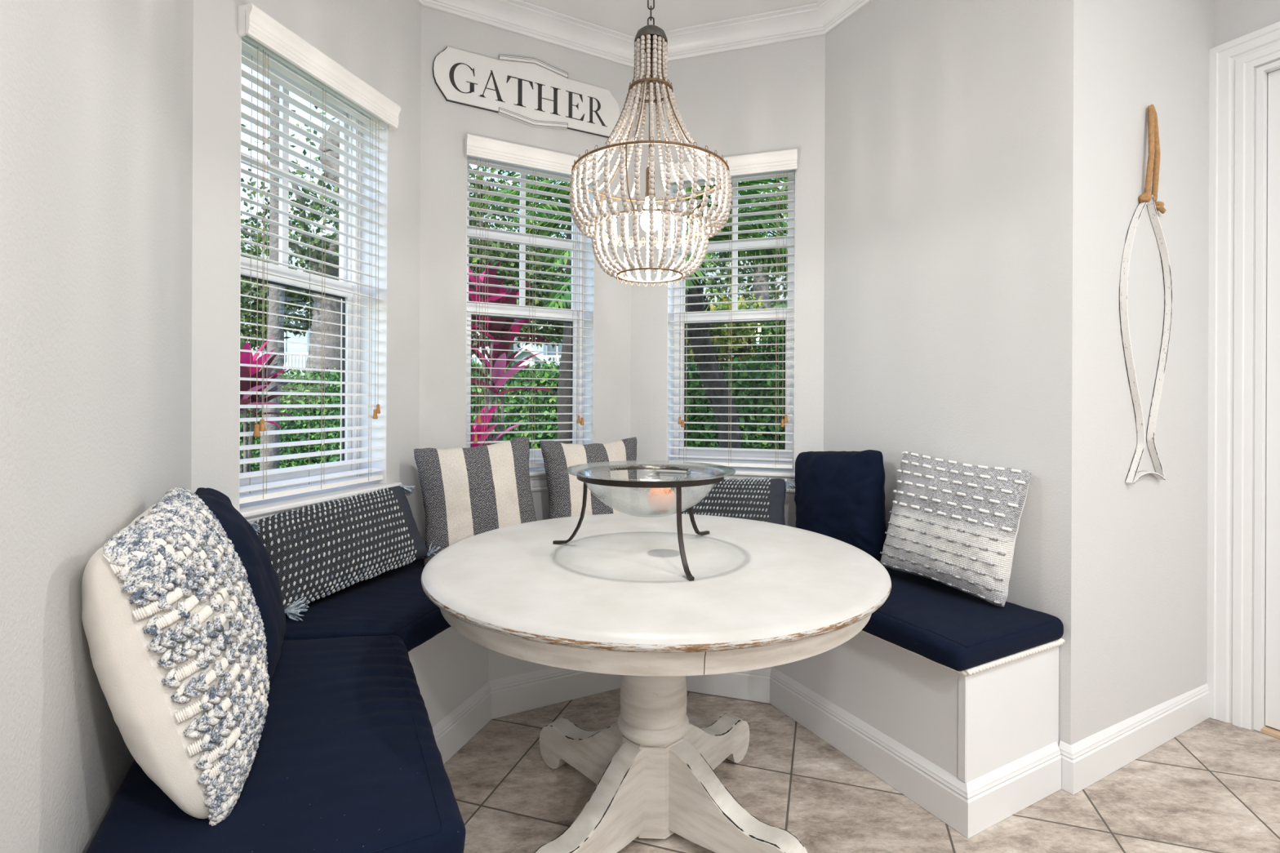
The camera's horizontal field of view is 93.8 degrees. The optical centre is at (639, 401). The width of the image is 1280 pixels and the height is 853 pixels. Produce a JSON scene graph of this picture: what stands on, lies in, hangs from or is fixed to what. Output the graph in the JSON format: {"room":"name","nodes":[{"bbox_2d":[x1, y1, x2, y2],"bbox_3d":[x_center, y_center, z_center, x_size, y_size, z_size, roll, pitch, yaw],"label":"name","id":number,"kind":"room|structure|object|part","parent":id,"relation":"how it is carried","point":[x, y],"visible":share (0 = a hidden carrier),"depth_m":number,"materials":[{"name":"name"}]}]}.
{"room":"dining room","nodes":[
{"label":"dining room","id":0,"kind":"room"},
{"bbox_2d":[0,0,193,852],"bbox_3d":[-0.278,-0.351,-0.390,0.200,3.100,4.683,0,0,-28],"label":"wall","id":1,"kind":"structure","parent":0,"point":[96,95],"depth_m":0.90,"materials":[{"name":"paint"}]},
{"bbox_2d":[191,0,421,530],"bbox_3d":[-1.190,-0.355,2.150,0.200,3.100,1.137,0,0,17],"label":"wall","id":2,"kind":"structure","parent":0,"point":[379,42],"depth_m":1.89,"materials":[{"name":"paint"}]},
{"bbox_2d":[238,35,402,523],"bbox_3d":[-1.180,-0.377,2.114,0.239,1.598,0.720,0,0,17],"label":"window","id":3,"kind":"structure","parent":2,"relation":"in","point":[254,511],"depth_m":2.39,"materials":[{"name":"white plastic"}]},
{"bbox_3d":[-1.277,-0.798,2.145,0.022,0.734,0.568,0,0,17],"label":"sash","id":4,"kind":"part","parent":3,"relation":"part of","materials":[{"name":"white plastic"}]},
{"bbox_3d":[-1.251,-0.091,2.136,0.030,0.764,0.568,0,0,17],"label":"sash","id":5,"kind":"part","parent":3,"relation":"part of","materials":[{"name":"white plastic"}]},
{"bbox_3d":[-1.260,-0.425,2.140,0.069,1.504,0.629,0,0,17],"label":"frame","id":6,"kind":"part","parent":3,"relation":"part of","materials":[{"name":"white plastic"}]},
{"bbox_2d":[238,2,400,504],"bbox_3d":[-1.107,-0.434,2.092,0.117,1.486,0.646,0,0,17],"label":"window blind","id":7,"kind":"object","parent":3,"relation":"attached to","point":[255,26],"visible":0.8,"depth_m":2.04,"materials":[{"name":"beige plastic"}]},
{"bbox_3d":[-1.176,-0.512,1.840,0.003,1.163,0.001,0,0,17],"label":"pull cord","id":8,"kind":"part","parent":7,"relation":"part of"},
{"bbox_3d":[-1.202,-0.395,1.889,0.056,1.400,0.013,0,0,17],"label":"ladder cord","id":9,"kind":"part","parent":7,"relation":"part of","materials":[{"name":"white fabric"}]},
{"bbox_3d":[-1.171,-0.519,1.857,0.003,1.148,0.001,0,0,17],"label":"pull cord","id":10,"kind":"part","parent":7,"relation":"part of","materials":[{"name":"white fabric"}]},
{"bbox_3d":[-1.139,0.301,2.100,0.052,0.017,0.612,0,0,17],"label":"rail","id":11,"kind":"part","parent":7,"relation":"part of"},
{"bbox_3d":[-1.135,-0.395,2.106,0.056,1.400,0.013,0,0,17],"label":"ladder cord","id":12,"kind":"part","parent":7,"relation":"part of","materials":[{"name":"white fabric"}]},
{"bbox_3d":[-1.067,-0.395,2.322,0.056,1.400,0.013,0,0,17],"label":"ladder cord","id":13,"kind":"part","parent":7,"relation":"part of","materials":[{"name":"white fabric"}]},
{"bbox_3d":[-1.026,-0.531,2.322,0.003,1.123,0.001,0,0,17],"label":"pull cord","id":14,"kind":"part","parent":7,"relation":"part of","materials":[{"name":"white fabric"}]},
{"bbox_3d":[-1.021,-0.541,2.337,0.003,1.103,0.001,0,0,17],"label":"pull cord","id":15,"kind":"part","parent":7,"relation":"part of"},
{"bbox_3d":[-1.150,0.375,2.104,0.170,0.094,0.720,0,0,17],"label":"sill","id":16,"kind":"part","parent":3,"relation":"part of","materials":[{"name":"white paint"}]},
{"bbox_2d":[418,5,631,558],"bbox_3d":[-0.544,-0.352,2.910,1.187,3.100,0.200,0,0,-28],"label":"wall","id":17,"kind":"structure","parent":0,"point":[445,125],"depth_m":2.67,"materials":[{"name":"paint"}]},
{"bbox_2d":[432,46,619,137],"bbox_3d":[-0.499,-1.447,2.805,0.901,0.312,0.023,0,0,-28],"label":"wall sign","id":18,"kind":"object","parent":17,"relation":"attached to","point":[531,91],"visible":0.99,"depth_m":2.78,"materials":[{"name":"white wood"}]},
{"bbox_3d":[-0.498,-1.314,2.805,0.333,0.046,0.023,0,0,-28],"label":"raised trim","id":19,"kind":"part","parent":18,"relation":"part of","materials":[{"name":"white wood"}]},
{"bbox_3d":[-0.497,-1.578,2.805,0.333,0.050,0.023,0,0,-28],"label":"raised trim","id":20,"kind":"part","parent":18,"relation":"part of","materials":[{"name":"white wood"}]},
{"bbox_2d":[465,155,594,491],"bbox_3d":[-0.539,-0.375,2.890,0.712,1.598,0.239,0,0,-28],"label":"window","id":21,"kind":"structure","parent":17,"relation":"in","point":[538,479],"depth_m":2.99,"materials":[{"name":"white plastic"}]},
{"bbox_3d":[-0.585,-0.795,2.981,0.560,0.734,0.022,0,0,-28],"label":"sash","id":22,"kind":"part","parent":21,"relation":"part of","materials":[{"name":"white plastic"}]},
{"bbox_3d":[-0.574,-0.088,2.955,0.560,0.764,0.030,0,0,-28],"label":"sash","id":23,"kind":"part","parent":21,"relation":"part of","materials":[{"name":"white plastic"}]},
{"bbox_2d":[465,133,600,467],"bbox_3d":[-0.503,-0.431,2.822,0.638,1.486,0.117,0,0,-28],"label":"window blind","id":24,"kind":"object","parent":21,"relation":"attached to","point":[477,146],"visible":0.8,"depth_m":2.81,"materials":[{"name":"beige"}]},
{"bbox_3d":[-0.735,-0.472,2.691,0.001,1.238,0.003,0,0,-28],"label":"pull cord","id":25,"kind":"part","parent":24,"relation":"part of","materials":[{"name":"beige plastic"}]},
{"bbox_3d":[-0.722,-0.515,2.698,0.001,1.153,0.003,0,0,-28],"label":"pull cord","id":26,"kind":"part","parent":24,"relation":"part of","materials":[{"name":"white fabric"}]},
{"bbox_3d":[-0.711,-0.393,2.748,0.013,1.400,0.056,0,0,-28],"label":"ladder cord","id":27,"kind":"part","parent":24,"relation":"part of","materials":[{"name":"white fabric"}]},
{"bbox_3d":[-0.513,-0.392,2.852,0.013,1.400,0.056,0,0,-28],"label":"ladder cord","id":28,"kind":"part","parent":24,"relation":"part of","materials":[{"name":"white fabric"}]},
{"bbox_3d":[-0.522,0.303,2.849,0.604,0.017,0.052,0,0,-28],"label":"rail","id":29,"kind":"part","parent":24,"relation":"part of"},
{"bbox_3d":[-0.316,-0.391,2.955,0.013,1.400,0.056,0,0,-28],"label":"ladder cord","id":30,"kind":"part","parent":24,"relation":"part of","materials":[{"name":"white fabric"}]},
{"bbox_3d":[-0.297,-0.510,2.921,0.001,1.158,0.003,0,0,-28],"label":"pull cord","id":31,"kind":"part","parent":24,"relation":"part of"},
{"bbox_3d":[-0.281,-0.505,2.929,0.001,1.168,0.003,0,0,-28],"label":"pull cord","id":32,"kind":"part","parent":24,"relation":"part of","materials":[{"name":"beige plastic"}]},
{"bbox_3d":[-0.526,0.378,2.859,0.712,0.094,0.170,0,0,-28],"label":"sill","id":33,"kind":"part","parent":21,"relation":"part of","materials":[{"name":"white paint"}]},
{"bbox_2d":[521,0,818,36],"bbox_3d":[1.116,-1.845,0.793,3.356,0.100,5.087,0,0,-28],"label":"ceiling","id":34,"kind":"structure","parent":0,"point":[624,16],"depth_m":2.75,"materials":[{"name":"white paint"}]},
{"bbox_2d":[568,0,732,286],"bbox_3d":[0.031,-1.076,1.710,0.461,1.459,0.460,0,0,25],"label":"chandelier","id":35,"kind":"object","parent":34,"relation":"hanging from","point":[651,40],"visible":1,"depth_m":1.64,"materials":[{"name":"wood"}]},
{"bbox_2d":[644,166,655,197],"bbox_3d":[0.029,-0.625,1.710,0.028,0.086,0.028,0,0,0],"label":"socket","id":36,"kind":"object","parent":35,"relation":"attached to","point":[646,195],"depth_m":1.70,"materials":[{"name":"metal"}]},
{"bbox_3d":[0.029,-0.533,1.710,0.055,0.098,0.055,0,0,0],"label":"bulb","id":37,"kind":"part","parent":35,"relation":"part of","materials":[{"name":"white glass"}]},
{"bbox_3d":[0.030,-0.855,1.710,0.008,0.390,0.008,0,0,-22],"label":"stem","id":38,"kind":"part","parent":35,"relation":"part of","materials":[{"name":"metal"}]},
{"bbox_3d":[0.033,-1.433,1.710,0.016,0.746,0.016,0,0,45],"label":"chain","id":39,"kind":"part","parent":35,"relation":"part of","materials":[{"name":"grey metal"}]},
{"bbox_2d":[630,35,825,527],"bbox_3d":[0.434,-0.348,3.014,1.108,3.100,0.200,0,0,17],"label":"wall","id":40,"kind":"structure","parent":0,"point":[771,97],"depth_m":2.87,"materials":[{"name":"paint"}]},
{"bbox_2d":[655,169,795,493],"bbox_3d":[0.457,-0.370,2.986,0.712,1.598,0.239,0,0,17],"label":"window","id":41,"kind":"structure","parent":40,"relation":"in","point":[743,473],"depth_m":3.03,"materials":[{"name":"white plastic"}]},
{"bbox_3d":[0.444,0.382,2.953,0.712,0.094,0.170,0,0,17],"label":"sill","id":42,"kind":"part","parent":41,"relation":"part of","materials":[{"name":"white paint"}]},
{"bbox_2d":[663,148,797,468],"bbox_3d":[0.435,-0.427,2.913,0.638,1.486,0.117,0,0,17],"label":"window blind","id":43,"kind":"object","parent":41,"relation":"attached to","point":[781,160],"visible":0.91,"depth_m":2.91,"materials":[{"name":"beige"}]},
{"bbox_3d":[0.201,-0.506,2.977,0.001,1.163,0.003,0,0,17],"label":"pull cord","id":44,"kind":"part","parent":43,"relation":"part of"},
{"bbox_3d":[0.215,-0.498,2.973,0.001,1.178,0.003,0,0,17],"label":"pull cord","id":45,"kind":"part","parent":43,"relation":"part of","materials":[{"name":"white fabric"}]},
{"bbox_3d":[0.235,-0.389,3.007,0.013,1.400,0.056,0,0,17],"label":"ladder cord","id":46,"kind":"part","parent":43,"relation":"part of","materials":[{"name":"white fabric"}]},
{"bbox_3d":[0.448,-0.388,2.941,0.013,1.400,0.056,0,0,17],"label":"ladder cord","id":47,"kind":"part","parent":43,"relation":"part of","materials":[{"name":"white fabric"}]},
{"bbox_3d":[0.440,0.307,2.942,0.604,0.017,0.052,0,0,17],"label":"rail","id":48,"kind":"part","parent":43,"relation":"part of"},
{"bbox_3d":[0.662,-0.387,2.874,0.013,1.400,0.056,0,0,17],"label":"ladder cord","id":49,"kind":"part","parent":43,"relation":"part of","materials":[{"name":"white fabric"}]},
{"bbox_3d":[0.677,-0.501,2.829,0.001,1.168,0.003,0,0,17],"label":"pull cord","id":50,"kind":"part","parent":43,"relation":"part of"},
{"bbox_3d":[0.691,-0.511,2.824,0.001,1.148,0.003,0,0,17],"label":"pull cord","id":51,"kind":"part","parent":43,"relation":"part of","materials":[{"name":"white fabric"}]},
{"bbox_3d":[0.478,-0.084,3.056,0.560,0.764,0.030,0,0,17],"label":"sash","id":52,"kind":"part","parent":41,"relation":"part of","materials":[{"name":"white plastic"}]},
{"bbox_3d":[0.490,-0.790,3.084,0.560,0.734,0.022,0,0,17],"label":"sash","id":53,"kind":"part","parent":41,"relation":"part of","materials":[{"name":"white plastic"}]},
{"bbox_2d":[444,688,1279,852],"bbox_3d":[1.103,1.245,0.793,3.356,0.080,5.087,0,0,-28],"label":"floor","id":54,"kind":"structure","parent":0,"point":[1214,787],"depth_m":1.82,"materials":[{"name":"tile"}]},
{"bbox_2d":[421,513,891,852],"bbox_3d":[0.038,0.814,1.706,1.248,0.768,1.248,0,0,-19],"label":"pedestal table","id":55,"kind":"object","parent":54,"relation":"on","point":[618,597],"visible":1,"depth_m":1.50,"materials":[{"name":"paint"}]},
{"bbox_2d":[552,465,724,581],"bbox_3d":[-0.013,0.315,1.694,0.497,0.229,0.524,0,0,0],"label":"stand","id":56,"kind":"object","parent":55,"relation":"on","point":[678,486],"visible":0.8,"depth_m":1.52,"materials":[{"name":"metal"}]},
{"bbox_3d":[-0.207,0.316,1.786,0.110,0.226,0.012,0,0,20],"label":"leg","id":57,"kind":"part","parent":56,"relation":"part of","materials":[{"name":"metal"}]},
{"bbox_2d":[564,460,735,517],"bbox_3d":[0.029,0.258,1.700,0.480,0.133,0.480,0,0,0],"label":"glass bowl","id":58,"kind":"object","parent":56,"relation":"on","point":[628,500],"visible":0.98,"depth_m":1.59,"materials":[{"name":"clear glass"}]},
{"bbox_2d":[648,488,673,497],"bbox_3d":[0.061,0.276,1.700,0.080,0.080,0.080,0,0,0],"label":"candle","id":59,"kind":"object","parent":58,"relation":"in","point":[652,489],"visible":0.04,"depth_m":1.68,"materials":[{"name":"orange wax"}]},
{"bbox_3d":[0.111,0.317,1.475,0.012,0.226,0.086,0,0,-20],"label":"leg","id":60,"kind":"part","parent":56,"relation":"part of","materials":[{"name":"metal"}]},
{"bbox_3d":[0.185,0.318,1.904,0.012,0.226,0.122,0,0,38],"label":"leg","id":61,"kind":"part","parent":56,"relation":"part of","materials":[{"name":"metal"}]},
{"bbox_2d":[408,626,1065,838],"bbox_3d":[-0.106,0.965,2.044,2.371,0.467,1.739,0,0,-28],"label":"bench","id":62,"kind":"object","parent":54,"relation":"on","point":[975,748],"visible":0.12,"depth_m":1.88,"materials":[{"name":"paint"}]},
{"bbox_2d":[85,635,466,852],"bbox_3d":[-0.749,0.691,1.295,0.520,0.083,1.071,0,0,-28],"label":"seat cushion","id":63,"kind":"object","parent":62,"relation":"on","point":[348,758],"visible":0.71,"depth_m":1.03,"materials":[{"name":"blue fabric"}]},
{"bbox_2d":[81,487,270,826],"bbox_3d":[-0.819,0.420,1.084,0.255,0.487,0.488,0,0,-33],"label":"throw pillow","id":64,"kind":"object","parent":63,"relation":"on","point":[172,623],"visible":1,"depth_m":0.91,"materials":[{"name":"fabric"}]},
{"bbox_3d":[-0.864,0.436,1.064,0.110,0.457,0.456,-17,11,-26],"label":"panel","id":65,"kind":"part","parent":64,"relation":"part of","materials":[{"name":"fabric"}]},
{"bbox_3d":[-0.781,0.410,1.107,0.084,0.457,0.456,-17,11,-26],"label":"panel","id":66,"kind":"part","parent":64,"relation":"part of","materials":[{"name":"fabric"}]},
{"bbox_2d":[194,487,285,681],"bbox_3d":[-0.990,0.438,1.453,0.223,0.428,0.446,0,0,-29],"label":"throw pillow","id":67,"kind":"object","parent":63,"relation":"on","point":[263,579],"visible":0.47,"depth_m":1.40,"materials":[{"name":"blue fabric"}]},
{"bbox_2d":[283,558,451,652],"bbox_3d":[-0.841,0.691,2.040,0.520,0.082,0.945,0,0,17],"label":"seat cushion","id":68,"kind":"object","parent":62,"relation":"on","point":[394,602],"visible":0.5,"depth_m":1.86,"materials":[{"name":"blue fabric"}]},
{"bbox_2d":[249,484,440,621],"bbox_3d":[-0.996,0.492,2.069,0.217,0.334,0.706,0,0,22],"label":"throw pillow","id":69,"kind":"object","parent":68,"relation":"on","point":[314,553],"visible":0.92,"depth_m":1.98,"materials":[{"name":"fabric"}]},
{"bbox_2d":[413,436,537,566],"bbox_3d":[-0.664,0.400,2.479,0.506,0.495,0.199,0,0,-26],"label":"throw pillow","id":70,"kind":"object","parent":68,"relation":"on","point":[468,492],"visible":0.79,"depth_m":2.40,"materials":[{"name":"grey fabric"}]},
{"bbox_3d":[-0.111,0.762,2.053,2.369,0.019,1.719,0,0,-28],"label":"seat","id":71,"kind":"part","parent":62,"relation":"part of","materials":[{"name":"paint"}]},
{"bbox_2d":[862,566,1063,671],"bbox_3d":[0.855,0.698,2.189,0.521,0.082,1.024,0,0,-28],"label":"seat cushion","id":72,"kind":"object","parent":62,"relation":"on","point":[952,628],"visible":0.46,"depth_m":1.81,"materials":[{"name":"blue fabric"}]},
{"bbox_2d":[880,451,1031,606],"bbox_3d":[1.080,0.422,2.093,0.204,0.466,0.475,0,0,-33],"label":"throw pillow","id":73,"kind":"object","parent":72,"relation":"on","point":[953,524],"visible":1,"depth_m":2.01,"materials":[{"name":"white fabric"}]},
{"bbox_3d":[1.120,0.433,2.120,0.081,0.446,0.447,16,-4,-34],"label":"panel","id":74,"kind":"part","parent":73,"relation":"part of","materials":[{"name":"white fabric"}]},
{"bbox_3d":[-0.011,0.744,1.847,2.359,0.025,1.269,0,0,-29],"label":"rope trim","id":75,"kind":"part","parent":62,"relation":"part of","materials":[{"name":"wood"}]},
{"bbox_3d":[-0.468,0.693,2.631,0.931,0.081,0.813,0,0,0],"label":"seat cushion","id":76,"kind":"object","parent":62,"relation":"on","visible":0},
{"bbox_2d":[539,436,638,519],"bbox_3d":[-0.207,0.408,2.725,0.488,0.475,0.202,0,0,-28],"label":"throw pillow","id":77,"kind":"object","parent":76,"relation":"on","point":[565,490],"visible":0.49,"depth_m":2.64,"materials":[{"name":"grey fabric"}]},
{"bbox_3d":[0.392,0.697,2.692,0.875,0.081,0.697,0,0,0],"label":"seat cushion","id":78,"kind":"object","parent":62,"relation":"on","visible":0},
{"bbox_2d":[666,475,795,525],"bbox_3d":[0.410,0.512,2.735,0.609,0.332,0.176,0,0,16],"label":"throw pillow","id":79,"kind":"object","parent":78,"relation":"on","point":[762,500],"visible":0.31,"depth_m":2.69,"materials":[{"name":"fabric"}]},
{"bbox_2d":[794,449,886,560],"bbox_3d":[0.829,0.427,2.526,0.183,0.463,0.472,0,0,-37],"label":"throw pillow","id":80,"kind":"object","parent":78,"relation":"on","point":[840,495],"visible":0.8,"depth_m":2.42,"materials":[{"name":"blue fabric"}]},
{"bbox_2d":[823,0,1073,745],"bbox_3d":[1.166,-0.345,2.400,0.200,3.100,1.128,0,0,-28],"label":"wall","id":81,"kind":"structure","parent":0,"point":[948,124],"depth_m":2.18,"materials":[{"name":"paint"}]},
{"bbox_2d":[416,0,872,67],"bbox_3d":[1.026,-1.748,0.963,3.355,0.094,4.702,0,0,-28],"label":"trim","id":82,"kind":"structure","parent":81,"relation":"attached to","point":[520,17],"depth_m":2.81,"materials":[{"name":"white paint"}]},
{"bbox_2d":[1058,684,1209,795],"bbox_3d":[1.755,1.137,2.087,0.997,0.140,0.045,0,0,-28],"label":"baseboard","id":83,"kind":"structure","parent":81,"relation":"attached to","point":[1084,762],"depth_m":2.00,"materials":[{"name":"white paint"}]},
{"bbox_2d":[1070,0,1213,745],"bbox_3d":[1.816,-0.342,2.217,1.181,3.100,0.200,0,0,-28],"label":"wall","id":84,"kind":"structure","parent":0,"point":[1139,549],"depth_m":2.04,"materials":[{"name":"paint"}]},
{"bbox_2d":[1119,104,1173,484],"bbox_3d":[1.737,-0.373,2.044,0.320,1.295,0.037,0,0,-28],"label":"wall decoration","id":85,"kind":"object","parent":84,"relation":"attached to","point":[1153,157],"depth_m":2.04,"materials":[{"name":"white wood"}]},
{"bbox_2d":[1213,0,1279,729],"bbox_3d":[3.315,-0.336,0.416,0.201,3.100,4.800,0,0,-28],"label":"wall","id":86,"kind":"structure","parent":0,"point":[1233,20],"depth_m":2.21,"materials":[{"name":"paint"}]},
{"bbox_2d":[1206,21,1279,738],"bbox_3d":[2.528,-0.070,1.879,0.232,2.559,1.066,0,0,-28],"label":"door","id":87,"kind":"structure","parent":86,"relation":"attached to","point":[1233,63],"depth_m":2.22,"materials":[{"name":"white paint"}]},
{"label":"outside","id":88,"kind":"structure","parent":0,"visible":0},
{"bbox_3d":[-0.006,1.420,39.000,140.000,0.200,102.000,0,0,0],"label":"ground","id":89,"kind":"structure","parent":88,"visible":0},
{"bbox_2d":[240,336,300,473],"bbox_3d":[-2.399,0.450,3.643,0.573,1.722,0.549,0,0,0],"label":"ti plant","id":90,"kind":"object","parent":89,"relation":"on","point":[244,356],"visible":0.33,"depth_m":3.62,"materials":[{"name":"pink plant"}]},
{"bbox_2d":[259,80,284,471],"bbox_3d":[-3.677,-1.715,6.000,0.237,6.040,0.180,0,0,0],"label":"palm tree","id":91,"kind":"object","parent":89,"relation":"on","point":[277,334],"visible":0.33,"depth_m":5.94,"materials":[{"name":"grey plant"}]},
{"bbox_2d":[240,235,312,391],"bbox_3d":[-16.334,-3.250,31.200,10.036,9.000,8.800,0,0,0],"label":"house","id":92,"kind":"structure","parent":89,"relation":"on","point":[294,348],"depth_m":28.60,"materials":[{"name":"grey paint"}]},
{"bbox_3d":[-16.340,-1.750,26.850,8.836,0.900,0.100,0,0,0],"label":"balustrade","id":93,"kind":"part","parent":92,"relation":"part of","materials":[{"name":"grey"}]},
{"bbox_2d":[240,105,497,391],"bbox_3d":[-6.205,-2.555,12.275,6.785,7.983,4.204,0,0,0],"label":"oak tree","id":94,"kind":"object","parent":89,"relation":"on","point":[246,316],"visible":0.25,"depth_m":12.13,"materials":[{"name":"green plant"}]},
{"bbox_2d":[240,357,784,471],"bbox_3d":[-4.892,0.253,9.734,21.078,2.093,2.507,0,0,19],"label":"hedge","id":95,"kind":"object","parent":89,"relation":"on","point":[333,388],"visible":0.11,"depth_m":7.32,"materials":[{"name":"green plant"}]},
{"bbox_2d":[468,260,556,447],"bbox_3d":[-1.032,0.141,4.099,0.916,2.355,0.791,0,0,0],"label":"ti plant","id":96,"kind":"object","parent":89,"relation":"on","point":[498,354],"visible":0.46,"depth_m":4.05,"materials":[{"name":"pink plant"}]},
{"bbox_2d":[471,243,565,391],"bbox_3d":[-5.230,-3.203,31.050,10.364,9.000,11.100,0,0,0],"label":"house","id":97,"kind":"structure","parent":89,"relation":"on","point":[520,355],"depth_m":27.80,"materials":[{"name":"grey paint"}]},
{"bbox_3d":[-5.218,-1.702,27.850,9.200,0.900,0.100,0,0,0],"label":"balustrade","id":98,"kind":"part","parent":97,"relation":"part of","materials":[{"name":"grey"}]},
{"bbox_3d":[-6.377,-2.757,29.510,0.960,1.500,0.040,0,0,0],"label":"pane","id":99,"kind":"part","parent":97,"relation":"part of","materials":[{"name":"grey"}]},
{"bbox_2d":[519,357,534,368],"bbox_3d":[-4.855,-1.521,25.760,0.640,0.760,0.080,0,0,0],"label":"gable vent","id":100,"kind":"object","parent":97,"relation":"attached to","point":[526,362],"depth_m":25.72,"materials":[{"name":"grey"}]},
{"bbox_3d":[-4.855,-1.651,26.645,3.700,1.600,2.290,0,0,0],"label":"gable trim","id":101,"kind":"part","parent":97,"relation":"part of","materials":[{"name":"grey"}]},
{"bbox_3d":[-4.086,-2.748,29.510,0.960,1.500,0.040,0,0,0],"label":"pane","id":102,"kind":"part","parent":97,"relation":"part of","materials":[{"name":"blue"}]},
{"bbox_2d":[468,164,570,394],"bbox_3d":[-3.089,-2.176,12.673,6.242,6.955,4.136,0,0,37],"label":"oak tree","id":103,"kind":"object","parent":89,"relation":"on","point":[540,303],"visible":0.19,"depth_m":11.53,"materials":[{"name":"green plant"}]},
{"bbox_2d":[469,165,689,444],"bbox_3d":[-0.766,-0.570,6.359,2.320,3.788,2.337,0,0,-30],"label":"palm tree","id":104,"kind":"object","parent":89,"relation":"on","point":[566,331],"visible":0.19,"depth_m":6.22,"materials":[{"name":"green plant"}]},
{"bbox_2d":[512,177,787,467],"bbox_3d":[0.465,-0.412,5.490,3.259,3.488,3.499,0,0,29],"label":"palm tree","id":105,"kind":"object","parent":89,"relation":"on","point":[691,282],"visible":0.13,"depth_m":5.51,"materials":[{"name":"green plant"}]},
{"bbox_2d":[686,289,773,374],"bbox_3d":[1.209,-0.107,8.201,1.648,2.860,1.468,0,0,0],"label":"tree","id":106,"kind":"object","parent":89,"relation":"on","point":[735,331],"visible":0.34,"depth_m":7.94,"materials":[{"name":"green plant"}]},
{"bbox_2d":[685,178,787,395],"bbox_3d":[2.190,-2.591,14.036,5.521,7.839,3.949,0,0,0],"label":"oak tree","id":107,"kind":"object","parent":89,"relation":"on","point":[762,278],"visible":0.12,"depth_m":13.86,"materials":[{"name":"green plant"}]},
{"bbox_2d":[686,253,787,398],"bbox_3d":[5.850,-3.155,34.200,10.473,9.000,8.800,0,0,0],"label":"house","id":108,"kind":"structure","parent":89,"relation":"on","point":[777,279],"depth_m":31.00,"materials":[{"name":"grey paint"}]},
{"bbox_2d":[749,303,786,394],"bbox_3d":[1.958,-0.050,7.714,1.286,2.758,0.997,0,0,0],"label":"tree","id":109,"kind":"object","parent":89,"relation":"on","point":[765,331],"visible":0.19,"depth_m":7.44,"materials":[{"name":"green plant"}]}
]}

